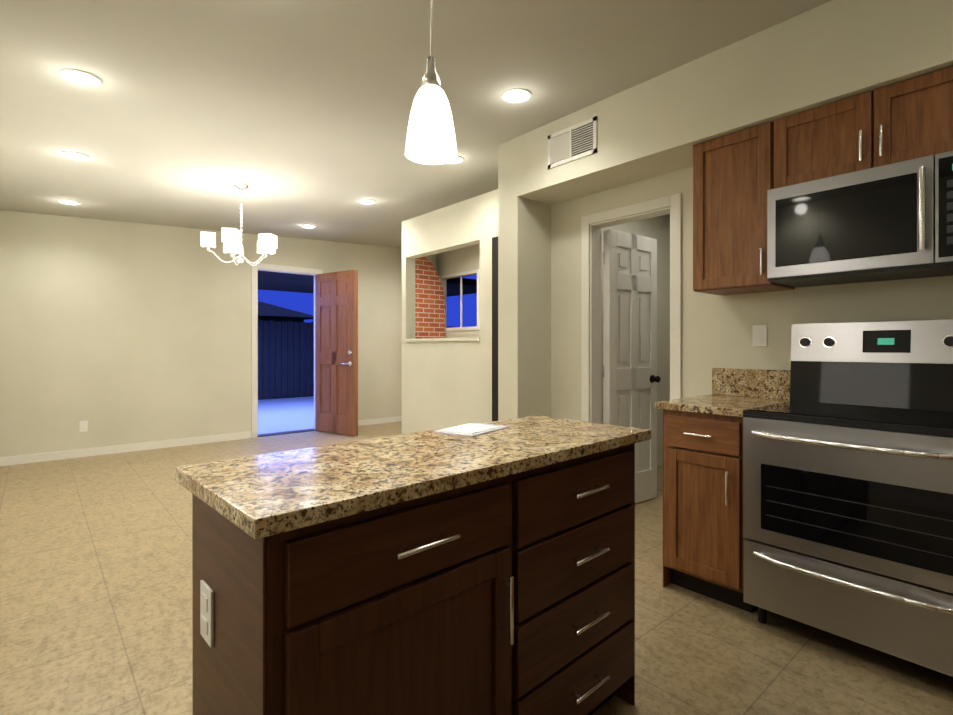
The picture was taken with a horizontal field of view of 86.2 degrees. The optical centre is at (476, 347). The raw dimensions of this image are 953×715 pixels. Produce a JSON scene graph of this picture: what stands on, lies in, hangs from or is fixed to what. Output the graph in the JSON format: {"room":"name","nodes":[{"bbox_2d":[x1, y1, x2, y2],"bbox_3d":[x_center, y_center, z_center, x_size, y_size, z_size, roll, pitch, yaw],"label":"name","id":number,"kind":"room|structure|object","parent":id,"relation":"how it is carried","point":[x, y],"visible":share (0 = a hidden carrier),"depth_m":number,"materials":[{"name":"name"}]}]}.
{"room":"kitchen","nodes":[
{"label":"kitchen","id":0,"kind":"room"},
{"bbox_2d":[0,210,435,457],"bbox_3d":[-2.791,-0.273,6.834,5.500,2.899,0.120,0,0,-41],"label":"wall","id":1,"kind":"structure","parent":0,"point":[113,333],"depth_m":5.84,"materials":[{"name":"paint"}]},
{"bbox_2d":[79,421,87,431],"bbox_3d":[-4.237,0.849,5.495,0.072,0.115,0.008,0,0,-41],"label":"outlet","id":2,"kind":"object","parent":1,"relation":"attached to","point":[83,426],"visible":1,"depth_m":5.49,"materials":[{"name":"white plastic"}]},
{"bbox_2d":[0,432,250,465],"bbox_3d":[-3.866,1.136,5.815,2.480,0.085,0.012,0,0,-41],"label":"baseboard","id":3,"kind":"structure","parent":1,"relation":"attached to","point":[31,458],"depth_m":5.69,"materials":[{"name":"white paint"}]},
{"bbox_2d":[252,263,322,437],"bbox_3d":[-2.607,0.035,7.003,0.970,2.286,0.165,0,0,-41],"label":"door frame","id":4,"kind":"structure","parent":1,"relation":"attached to","point":[285,269],"depth_m":6.68,"materials":[{"name":"white paint"}]},
{"bbox_2d":[315,270,357,435],"bbox_3d":[-1.919,0.070,6.951,0.810,2.190,0.172,0,0,35],"label":"back door","id":5,"kind":"structure","parent":1,"relation":"in","point":[336,352],"depth_m":6.89,"materials":[{"name":"brown wood"}]},
{"bbox_2d":[358,416,401,425],"bbox_3d":[-1.430,1.133,7.929,2.010,0.085,0.012,0,0,-41],"label":"baseboard","id":6,"kind":"structure","parent":1,"relation":"attached to","point":[397,418],"depth_m":7.86,"materials":[{"name":"white paint"}]},
{"bbox_2d":[0,0,831,247],"bbox_3d":[-0.242,-1.615,3.894,5.740,0.520,7.900,0,0,-41],"label":"ceiling","id":7,"kind":"structure","parent":0,"point":[294,115],"depth_m":2.85,"materials":[{"name":"paint"}]},
{"bbox_2d":[57,200,80,204],"bbox_3d":[-3.894,-1.400,4.869,0.176,0.034,0.176,0,0,-41],"label":"recessed light","id":8,"kind":"object","parent":7,"relation":"in","point":[70,202],"visible":0.79,"depth_m":4.86,"materials":[{"name":"white paint"}]},
{"bbox_2d":[59,151,89,160],"bbox_3d":[-2.901,-1.398,3.678,0.176,0.034,0.176,0,0,-41],"label":"recessed light","id":9,"kind":"object","parent":7,"relation":"in","point":[74,155],"visible":0.9,"depth_m":3.66,"materials":[{"name":"white paint"}]},
{"bbox_2d":[59,68,101,86],"bbox_3d":[-2.027,-1.394,2.610,0.176,0.034,0.176,0,0,-41],"label":"recessed light","id":10,"kind":"object","parent":7,"relation":"in","point":[81,77],"visible":0.98,"depth_m":2.60,"materials":[{"name":"white paint"}]},
{"bbox_2d":[201,183,276,265],"bbox_3d":[-2.099,-1.092,4.537,0.633,0.700,0.609,0,0,-41],"label":"chandelier","id":11,"kind":"object","parent":7,"relation":"hanging from","point":[266,243],"visible":1,"depth_m":4.44,"materials":[{"name":"silver metal"}]},
{"bbox_2d":[301,225,315,227],"bbox_3d":[-2.078,-1.511,6.300,0.176,0.034,0.176,0,0,-41],"label":"recessed light","id":12,"kind":"object","parent":7,"relation":"in","point":[309,226],"visible":0.81,"depth_m":6.29,"materials":[{"name":"white paint"}]},
{"bbox_2d":[358,199,375,203],"bbox_3d":[-1.125,-1.510,5.233,0.176,0.034,0.176,0,0,-41],"label":"recessed light","id":13,"kind":"object","parent":7,"relation":"in","point":[366,201],"visible":0.85,"depth_m":5.21,"materials":[{"name":"white paint"}]},
{"bbox_2d":[405,0,456,163],"bbox_3d":[-0.126,-0.975,1.420,0.144,0.876,0.144,0,0,-41],"label":"pendant light","id":14,"kind":"object","parent":7,"relation":"hanging from","point":[430,139],"visible":1,"depth_m":1.38,"materials":[{"name":"white glass"}]},
{"bbox_2d":[448,156,463,163],"bbox_3d":[-0.188,-1.506,4.046,0.176,0.034,0.176,0,0,-41],"label":"recessed light","id":15,"kind":"object","parent":7,"relation":"in","point":[459,159],"visible":0.46,"depth_m":4.06,"materials":[{"name":"white paint"}]},
{"bbox_2d":[502,88,530,102],"bbox_3d":[0.233,-1.486,2.982,0.176,0.034,0.176,0,0,-41],"label":"recessed light","id":16,"kind":"object","parent":7,"relation":"in","point":[516,95],"visible":0.96,"depth_m":2.97,"materials":[{"name":"white paint"}]},
{"bbox_2d":[518,0,952,204],"bbox_3d":[1.503,-1.338,2.509,0.360,0.521,3.280,0,0,-41],"label":"soffit beam","id":17,"kind":"structure","parent":7,"relation":"attached to","point":[815,57],"depth_m":2.47,"materials":[{"name":"paint"}]},
{"bbox_2d":[548,116,596,168],"bbox_3d":[0.606,-1.304,3.259,0.012,0.220,0.390,0,0,-41],"label":"air vent grille","id":18,"kind":"object","parent":17,"relation":"attached to","point":[573,142],"visible":1,"depth_m":3.25,"materials":[{"name":"white metal"}]},
{"bbox_2d":[436,244,479,337],"bbox_3d":[1.881,-0.271,5.737,0.120,2.899,7.900,0,0,-41],"label":"wall","id":19,"kind":"structure","parent":0,"point":[464,259],"depth_m":8.14,"materials":[{"name":"paint"}]},
{"bbox_2d":[439,269,479,330],"bbox_3d":[-0.268,-0.735,8.169,0.087,0.920,1.030,0,0,-41],"label":"window","id":20,"kind":"structure","parent":19,"relation":"in","point":[477,271],"depth_m":7.98,"materials":[{"name":"white paint"}]},
{"bbox_2d":[0,421,952,714],"bbox_3d":[-0.252,1.230,3.909,5.740,0.100,7.930,0,0,-41],"label":"floor","id":21,"kind":"structure","parent":0,"point":[96,599],"depth_m":2.17,"materials":[{"name":"tile"}]},
{"bbox_2d":[192,435,650,714],"bbox_3d":[-0.045,0.743,1.397,1.221,0.882,0.472,0,0,-43],"label":"kitchen island","id":22,"kind":"object","parent":21,"relation":"on","point":[486,568],"depth_m":1.11,"materials":[{"name":"brown wood"}]},
{"bbox_2d":[175,415,650,542],"bbox_3d":[-0.055,0.286,1.413,1.270,0.032,0.490,0,0,-43],"label":"island countertop","id":23,"kind":"structure","parent":22,"relation":"on","point":[253,494],"depth_m":1.16,"materials":[{"name":"beige stone"}]},
{"bbox_2d":[415,257,444,338],"bbox_3d":[-0.848,-0.165,8.240,0.640,2.680,0.297,0,0,-41],"label":"brick fireplace","id":24,"kind":"object","parent":21,"relation":"on","point":[429,308],"visible":0.42,"depth_m":8.12,"materials":[{"name":"red brick"}]},
{"bbox_2d":[655,408,757,612],"bbox_3d":[1.272,0.741,2.563,0.637,0.882,0.392,0,0,-41],"label":"base cabinet","id":25,"kind":"object","parent":21,"relation":"on","point":[703,545],"depth_m":2.35,"materials":[{"name":"brown wood"}]},
{"bbox_2d":[655,392,789,415],"bbox_3d":[1.258,0.284,2.566,0.653,0.032,0.416,0,0,-41],"label":"countertop","id":26,"kind":"structure","parent":25,"relation":"on","point":[710,405],"depth_m":2.44,"materials":[{"name":"beige stone"}]},
{"bbox_2d":[743,319,952,676],"bbox_3d":[1.607,0.533,2.086,0.721,1.300,0.758,0,0,-41],"label":"stove","id":27,"kind":"object","parent":21,"relation":"on","point":[848,490],"visible":1,"depth_m":1.96,"materials":[{"name":"grey metal"}]},
{"bbox_2d":[498,137,550,420],"bbox_3d":[0.363,-0.210,3.824,0.360,2.781,0.200,0,0,-41],"label":"wall","id":28,"kind":"structure","parent":0,"point":[524,307],"depth_m":3.72,"materials":[{"name":"paint"}]},
{"bbox_2d":[601,214,669,466],"bbox_3d":[1.334,-0.270,4.720,2.040,2.899,0.120,0,0,-41],"label":"wall","id":29,"kind":"structure","parent":0,"point":[658,228],"depth_m":5.07,"materials":[{"name":"paint"}]},
{"bbox_2d":[402,166,952,433],"bbox_3d":[1.003,-0.218,3.453,0.120,2.798,5.360,0,0,-41],"label":"wall","id":30,"kind":"structure","parent":0,"point":[716,331],"depth_m":3.68,"materials":[{"name":"paint"}]},
{"bbox_2d":[404,337,479,341],"bbox_3d":[-0.314,-0.076,4.971,0.150,0.030,1.200,0,0,-41],"label":"sill","id":31,"kind":"structure","parent":30,"relation":"on","point":[445,339],"depth_m":4.86,"materials":[{"name":"paint"}]},
{"bbox_2d":[492,236,497,420],"bbox_3d":[0.168,0.120,4.321,0.004,2.120,0.105,0,0,-41],"label":"trim","id":32,"kind":"structure","parent":30,"relation":"attached to","point":[494,328],"depth_m":4.33,"materials":[{"name":"grey"}]},
{"bbox_2d":[581,193,681,422],"bbox_3d":[1.046,0.124,3.405,0.150,2.115,0.740,0,0,-41],"label":"door frame","id":33,"kind":"structure","parent":30,"relation":"attached to","point":[590,321],"depth_m":3.59,"materials":[{"name":"white paint"}]},
{"bbox_2d":[603,229,660,503],"bbox_3d":[1.161,0.163,3.836,0.590,2.020,0.191,0,0,-37],"label":"door","id":34,"kind":"structure","parent":30,"relation":"in","point":[631,379],"depth_m":3.81,"materials":[{"name":"white paint"}]},
{"bbox_2d":[693,121,794,294],"bbox_3d":[1.391,-0.687,2.661,0.326,0.778,0.385,0,0,-41],"label":"upper cabinet","id":35,"kind":"object","parent":30,"relation":"attached to","point":[737,175],"depth_m":2.56,"materials":[{"name":"brown wood"}]},
{"bbox_2d":[712,368,790,399],"bbox_3d":[2.029,0.193,2.155,0.028,0.150,2.048,0,0,-41],"label":"backsplash","id":36,"kind":"structure","parent":30,"relation":"attached to","point":[725,381],"depth_m":2.76,"materials":[{"name":"beige stone"}]},
{"bbox_2d":[752,325,766,346],"bbox_3d":[1.528,-0.063,2.750,0.008,0.115,0.072,0,0,-41],"label":"electrical outlet","id":37,"kind":"object","parent":30,"relation":"attached to","point":[759,335],"visible":1,"depth_m":2.75,"materials":[{"name":"white plastic"}]},
{"bbox_2d":[773,66,952,188],"bbox_3d":[1.769,-0.903,2.225,0.326,0.344,0.758,0,0,-41],"label":"upper cabinet","id":38,"kind":"object","parent":30,"relation":"attached to","point":[912,118],"depth_m":2.13,"materials":[{"name":"brown wood"}]},
{"bbox_2d":[767,151,952,287],"bbox_3d":[1.723,-0.517,2.186,0.448,0.420,0.754,0,0,-41],"label":"microwave","id":39,"kind":"object","parent":38,"relation":"attached to","point":[893,221],"visible":1,"depth_m":2.09,"materials":[{"name":"grey metal"}]},
{"label":"outside","id":40,"kind":"structure","parent":0,"visible":0},
{"bbox_2d":[258,376,313,399],"bbox_3d":[-2.961,1.248,22.365,65.000,0.060,62.000,0,0,-41],"label":"ground","id":41,"kind":"structure","parent":40,"point":[287,394],"depth_m":12.81,"materials":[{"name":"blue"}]},
{"bbox_2d":[258,301,313,375],"bbox_3d":[-15.102,-0.960,21.095,14.200,4.360,9.200,0,0,-41],"label":"house","id":42,"kind":"structure","parent":41,"relation":"on","point":[267,312],"depth_m":21.75,"materials":[{"name":"grey paint"}]},
{"bbox_2d":[258,396,313,433],"bbox_3d":[-4.057,1.214,9.133,8.000,0.040,4.950,0,0,-41],"label":"patio slab","id":43,"kind":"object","parent":41,"relation":"on","point":[284,414],"depth_m":9.09,"materials":[{"name":"grey concrete"}]},
{"bbox_2d":[258,271,476,296],"bbox_3d":[-3.458,-0.025,8.441,8.000,2.440,3.179,0,0,-41],"label":"patio cover","id":44,"kind":"object","parent":43,"relation":"on","point":[277,281],"visible":0.13,"depth_m":9.10,"materials":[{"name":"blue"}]},
{"bbox_2d":[258,320,452,398],"bbox_3d":[-5.437,0.274,11.516,13.040,1.835,0.060,0,0,-41],"label":"fence","id":45,"kind":"object","parent":41,"relation":"on","point":[273,338],"visible":0.15,"depth_m":12.21,"materials":[{"name":"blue wood"}]}
]}

